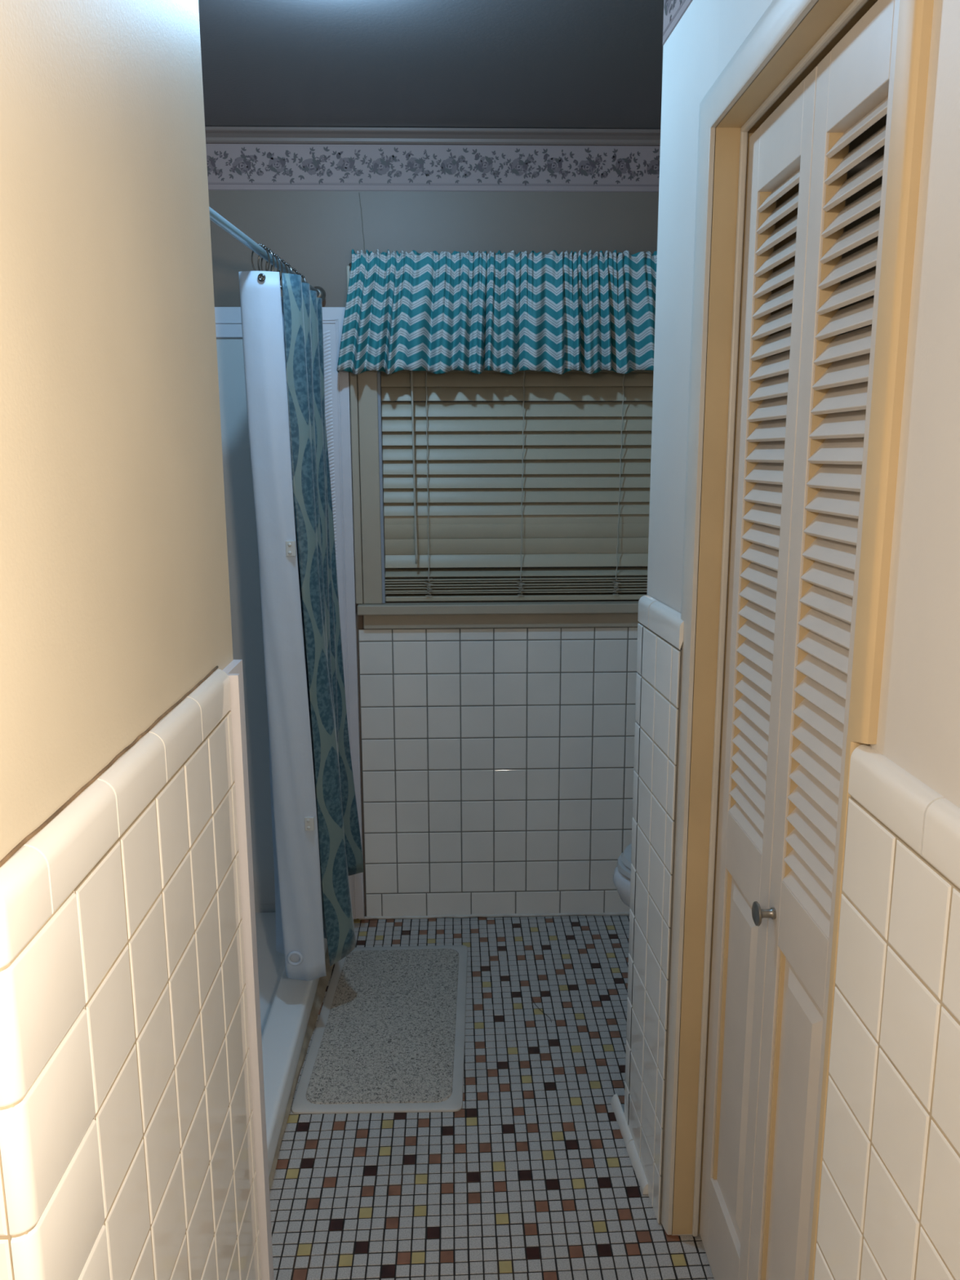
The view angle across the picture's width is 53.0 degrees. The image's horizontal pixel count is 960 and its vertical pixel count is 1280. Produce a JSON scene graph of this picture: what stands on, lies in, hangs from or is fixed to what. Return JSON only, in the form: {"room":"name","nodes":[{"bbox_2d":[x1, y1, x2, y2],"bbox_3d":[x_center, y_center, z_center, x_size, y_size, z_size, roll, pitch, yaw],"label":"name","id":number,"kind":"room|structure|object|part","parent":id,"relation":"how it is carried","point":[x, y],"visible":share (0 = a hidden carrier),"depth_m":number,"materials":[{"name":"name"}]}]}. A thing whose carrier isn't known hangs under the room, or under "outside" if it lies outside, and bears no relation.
{"room":"bathroom","nodes":[
{"label":"bathroom","id":0,"kind":"room"},
{"bbox_2d":[0,0,262,1279],"bbox_3d":[-0.992,0.153,1.086,1.275,2.580,0.843,-1,11,-2],"label":"wall","id":1,"kind":"structure","parent":0,"point":[127,1144],"depth_m":0.95,"materials":[{"name":"beige paint"}]},
{"bbox_3d":[-0.904,0.833,0.792,1.095,1.195,0.003,-1,11,-2],"label":"tile panel","id":2,"kind":"part","parent":1,"relation":"part of","materials":[{"name":"beige tile"}]},
{"bbox_3d":[-0.355,0.744,1.233,0.003,1.192,0.596,-1,11,-2],"label":"tile panel","id":3,"kind":"part","parent":1,"relation":"part of","materials":[{"name":"beige tile"}]},
{"bbox_2d":[222,659,274,1279],"bbox_3d":[-0.369,0.653,1.577,0.033,1.247,0.111,-1,11,-2],"label":"trim","id":4,"kind":"structure","parent":1,"relation":"attached to","point":[233,669],"depth_m":1.52,"materials":[{"name":"white tile"}]},
{"bbox_2d":[216,337,275,912],"bbox_3d":[-0.874,0.127,2.328,0.820,2.000,1.596,-1,11,-2],"label":"wall","id":5,"kind":"structure","parent":0,"point":[240,513],"depth_m":3.07,"materials":[{"name":"plastic"}]},
{"bbox_2d":[208,206,325,302],"bbox_3d":[-0.526,-0.890,2.131,0.048,0.048,1.549,0,11,3],"label":"shower rod","id":6,"kind":"object","parent":5,"relation":"attached to","point":[216,218],"visible":0.3,"depth_m":2.17,"materials":[{"name":"grey metal"}]},
{"bbox_2d":[251,243,270,271],"bbox_3d":[-0.517,-0.896,2.270,0.044,0.073,0.007,-4,11,-19],"label":"curtain ring","id":7,"kind":"object","parent":6,"relation":"hanging from","point":[260,244],"visible":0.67,"depth_m":2.27,"materials":[{"name":"silver metal"}]},
{"bbox_2d":[257,247,274,271],"bbox_3d":[-0.513,-0.903,2.309,0.044,0.073,0.007,2,11,13],"label":"curtain ring","id":8,"kind":"object","parent":6,"relation":"hanging from","point":[268,249],"visible":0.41,"depth_m":2.31,"materials":[{"name":"silver metal"}]},
{"bbox_2d":[260,250,278,271],"bbox_3d":[-0.511,-0.909,2.342,0.043,0.073,0.007,-4,12,-21],"label":"curtain ring","id":9,"kind":"object","parent":6,"relation":"hanging from","point":[273,252],"visible":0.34,"depth_m":2.34,"materials":[{"name":"silver metal"}]},
{"bbox_2d":[238,271,326,981],"bbox_3d":[-0.542,-0.016,2.690,0.143,1.829,0.557,-2,11,-11],"label":"liner","id":10,"kind":"object","parent":9,"relation":"hanging from","point":[300,936],"visible":0.92,"depth_m":2.43,"materials":[{"name":"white plastic"}]},
{"bbox_2d":[265,253,282,279],"bbox_3d":[-0.509,-0.917,2.381,0.044,0.073,0.007,1,11,4],"label":"curtain ring","id":11,"kind":"object","parent":6,"relation":"hanging from","point":[277,255],"visible":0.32,"depth_m":2.38,"materials":[{"name":"silver metal"}]},
{"bbox_2d":[270,257,288,288],"bbox_3d":[-0.506,-0.926,2.430,0.044,0.073,0.007,-4,11,-19],"label":"curtain ring","id":12,"kind":"object","parent":6,"relation":"hanging from","point":[282,260],"visible":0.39,"depth_m":2.43,"materials":[{"name":"silver metal"}]},
{"bbox_2d":[278,262,293,289],"bbox_3d":[-0.503,-0.939,2.494,0.044,0.073,0.007,3,11,15],"label":"curtain ring","id":13,"kind":"object","parent":6,"relation":"hanging from","point":[286,263],"visible":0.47,"depth_m":2.48,"materials":[{"name":"silver metal"}]},
{"bbox_2d":[281,272,364,966],"bbox_3d":[-0.430,-0.025,2.717,0.138,1.830,0.491,-1,11,-2],"label":"shower curtain","id":14,"kind":"object","parent":13,"relation":"hanging from","point":[340,853],"visible":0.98,"depth_m":2.59,"materials":[{"name":"teal fabric"}]},
{"bbox_2d":[198,0,663,128],"bbox_3d":[-0.179,-0.726,0.797,3.100,0.910,4.650,-1,11,-2],"label":"ceiling","id":15,"kind":"structure","parent":0,"point":[422,64],"depth_m":2.34,"materials":[{"name":"paint"}]},
{"bbox_2d":[205,143,660,919],"bbox_3d":[-0.240,-0.246,3.147,3.100,2.580,0.159,-1,11,-2],"label":"wall","id":16,"kind":"structure","parent":0,"point":[497,769],"depth_m":3.15,"materials":[{"name":"white tile"}]},
{"bbox_2d":[214,306,364,919],"bbox_3d":[-0.837,-0.026,3.092,0.878,1.988,0.040,-1,11,-2],"label":"shower surround","id":17,"kind":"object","parent":16,"relation":"attached to","point":[228,319],"depth_m":3.01,"materials":[{"name":"white paint"}]},
{"bbox_2d":[204,126,660,146],"bbox_3d":[-0.282,-1.479,2.828,2.820,0.036,0.038,-1,11,-2],"label":"crown molding","id":18,"kind":"structure","parent":16,"relation":"attached to","point":[214,135],"depth_m":2.83,"materials":[{"name":"paint"}]},
{"bbox_3d":[0.320,0.453,3.226,1.424,1.006,0.003,-1,11,-2],"label":"tile panel","id":19,"kind":"part","parent":16,"relation":"part of","materials":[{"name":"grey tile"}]},
{"bbox_2d":[346,265,653,629],"bbox_3d":[0.197,-0.594,3.061,1.194,1.108,0.160,-1,11,-2],"label":"window","id":20,"kind":"structure","parent":16,"relation":"in","point":[366,402],"depth_m":3.07,"materials":[{"name":"beige paint"}]},
{"bbox_3d":[0.199,-0.112,3.143,1.182,0.032,0.140,-1,11,-2],"label":"sill","id":21,"kind":"part","parent":20,"relation":"part of","materials":[{"name":"beige paint"}]},
{"bbox_3d":[0.195,-0.601,3.118,1.017,0.936,0.035,-1,11,-2],"label":"sash","id":22,"kind":"part","parent":20,"relation":"part of","materials":[{"name":"beige paint"}]},
{"bbox_2d":[380,369,653,601],"bbox_3d":[0.197,-0.587,3.040,1.006,0.930,0.074,-1,11,-2],"label":"window blind","id":23,"kind":"object","parent":20,"relation":"attached to","point":[544,490],"visible":0.73,"depth_m":3.06,"materials":[{"name":"white plastic"}]},
{"bbox_3d":[-0.165,-0.565,3.014,0.029,0.874,0.012,-1,11,-2],"label":"ladder cord","id":24,"kind":"part","parent":23,"relation":"part of","materials":[{"name":"white fabric"}]},
{"bbox_3d":[0.198,-0.140,3.136,1.006,0.016,0.050,-1,11,-2],"label":"rail","id":25,"kind":"part","parent":23,"relation":"part of","materials":[{"name":"white plastic"}]},
{"bbox_3d":[0.130,-0.568,3.022,0.029,0.874,0.012,-1,11,-2],"label":"ladder cord","id":26,"kind":"part","parent":23,"relation":"part of","materials":[{"name":"white fabric"}]},
{"bbox_3d":[0.438,-0.571,3.031,0.029,0.874,0.012,-1,11,-2],"label":"ladder cord","id":27,"kind":"part","parent":23,"relation":"part of","materials":[{"name":"white fabric"}]},
{"bbox_3d":[0.195,-0.601,3.120,0.936,0.836,0.004,-1,11,-2],"label":"pane","id":28,"kind":"part","parent":20,"relation":"part of","materials":[{"name":"clear glass"}]},
{"bbox_2d":[269,915,714,1279],"bbox_3d":[-0.167,1.405,1.177,2.906,0.080,4.418,-1,11,-2],"label":"floor","id":29,"kind":"structure","parent":0,"point":[534,1177],"depth_m":2.19,"materials":[{"name":"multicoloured tile"}]},
{"bbox_2d":[255,911,333,1191],"bbox_3d":[-0.839,1.066,2.503,0.817,0.090,1.552,-1,11,-2],"label":"shower pan","id":30,"kind":"object","parent":29,"relation":"on","point":[290,1008],"visible":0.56,"depth_m":2.58,"materials":[{"name":"plastic"}]},
{"bbox_2d":[291,945,467,1114],"bbox_3d":[-0.249,1.063,2.716,0.441,0.010,0.798,-1,11,-2],"label":"bath mat","id":31,"kind":"object","parent":29,"relation":"on","point":[388,1037],"visible":0.87,"depth_m":2.62,"materials":[{"name":"grey fabric"}]},
{"bbox_2d":[613,843,631,906],"bbox_3d":[0.761,0.659,2.778,0.756,0.770,0.456,-1,11,-2],"label":"toilet","id":32,"kind":"object","parent":29,"relation":"on","point":[622,873],"visible":0.09,"depth_m":2.73,"materials":[{"name":"ceramic"}]},
{"bbox_3d":[0.708,0.850,2.813,0.648,0.382,0.364,-1,11,-2],"label":"bowl","id":33,"kind":"part","parent":32,"relation":"part of","materials":[{"name":"ceramic"}]},
{"bbox_3d":[0.642,0.646,2.772,0.497,0.021,0.368,-1,11,-2],"label":"seat","id":34,"kind":"part","parent":32,"relation":"part of","materials":[{"name":"plastic"}]},
{"bbox_3d":[0.648,0.622,2.767,0.486,0.028,0.362,-1,11,-2],"label":"lid","id":35,"kind":"part","parent":32,"relation":"part of","materials":[{"name":"plastic"}]},
{"bbox_2d":[623,0,886,1235],"bbox_3d":[0.754,-0.012,1.912,0.826,2.580,0.345,-1,11,-2],"label":"wall","id":36,"kind":"structure","parent":0,"point":[691,28],"depth_m":1.89,"materials":[{"name":"paint"}]},
{"bbox_2d":[610,1093,648,1194],"bbox_3d":[0.342,1.149,2.210,0.018,0.027,0.297,-1,11,-6],"label":"baseboard","id":37,"kind":"structure","parent":36,"relation":"attached to","point":[631,1149],"depth_m":2.19,"materials":[{"name":"white tile"}]},
{"bbox_3d":[0.355,0.589,2.003,0.003,1.208,0.264,-1,11,-5],"label":"tile panel","id":38,"kind":"part","parent":36,"relation":"part of","materials":[{"name":"beige tile"}]},
{"bbox_2d":[717,0,959,1279],"bbox_3d":[0.504,0.304,0.271,0.183,2.580,2.988,-1,11,-2],"label":"wall","id":39,"kind":"structure","parent":0,"point":[889,1204],"depth_m":0.89,"materials":[{"name":"paint"}]},
{"bbox_2d":[699,66,817,1279],"bbox_3d":[0.461,0.220,1.612,0.034,2.052,0.292,-1,11,-2],"label":"door","id":40,"kind":"structure","parent":39,"relation":"in","point":[780,155],"depth_m":1.58,"materials":[{"name":"white paint"}]},
{"bbox_3d":[0.459,0.741,1.705,0.018,0.648,0.189,-1,11,-2],"label":"panel","id":41,"kind":"part","parent":40,"relation":"part of","materials":[{"name":"white paint"}]},
{"bbox_3d":[0.461,-0.186,1.527,0.034,1.042,0.190,-1,11,-2],"label":"louver panel","id":42,"kind":"part","parent":40,"relation":"part of","materials":[{"name":"white paint"}]},
{"bbox_2d":[661,0,933,1279],"bbox_3d":[0.472,0.221,1.424,0.182,2.140,0.804,-1,11,-2],"label":"door frame","id":43,"kind":"structure","parent":39,"relation":"attached to","point":[791,37],"depth_m":1.60,"materials":[{"name":"beige paint"}]},
{"bbox_2d":[747,0,899,1279],"bbox_3d":[0.454,0.275,1.323,0.066,2.052,0.292,-1,11,-2],"label":"door","id":44,"kind":"structure","parent":39,"relation":"in","point":[855,81],"depth_m":1.30,"materials":[{"name":"white paint"}]},
{"bbox_3d":[0.434,0.418,1.472,0.032,0.037,0.037,-1,11,-2],"label":"knob","id":45,"kind":"part","parent":44,"relation":"part of","materials":[{"name":"grey metal"}]},
{"bbox_3d":[0.467,0.794,1.430,0.018,0.648,0.179,-1,11,-2],"label":"panel","id":46,"kind":"part","parent":44,"relation":"part of","materials":[{"name":"white paint"}]},
{"bbox_3d":[0.469,-0.133,1.252,0.034,1.042,0.180,-1,11,-2],"label":"louver panel","id":47,"kind":"part","parent":44,"relation":"part of","materials":[{"name":"white paint"}]},
{"bbox_3d":[0.469,0.274,1.330,0.032,2.052,0.182,-1,11,-2],"label":"rail","id":48,"kind":"part","parent":44,"relation":"part of","materials":[{"name":"white paint"}]},
{"bbox_3d":[0.422,0.935,0.211,0.003,1.204,1.891,-1,11,-2],"label":"tile panel","id":49,"kind":"part","parent":39,"relation":"part of","materials":[{"name":"beige tile"}]},
{"bbox_3d":[0.196,-1.120,2.886,1.171,0.011,0.059,-1,11,-2],"label":"curtain rod","id":50,"kind":"object","parent":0,"visible":0},
{"bbox_2d":[337,248,657,374],"bbox_3d":[0.195,-0.974,2.866,1.255,0.360,0.108,0,11,0],"label":"valance","id":51,"kind":"object","parent":50,"relation":"hanging from","point":[510,313],"visible":0.77,"depth_m":2.86,"materials":[{"name":"teal fabric"}]}
]}

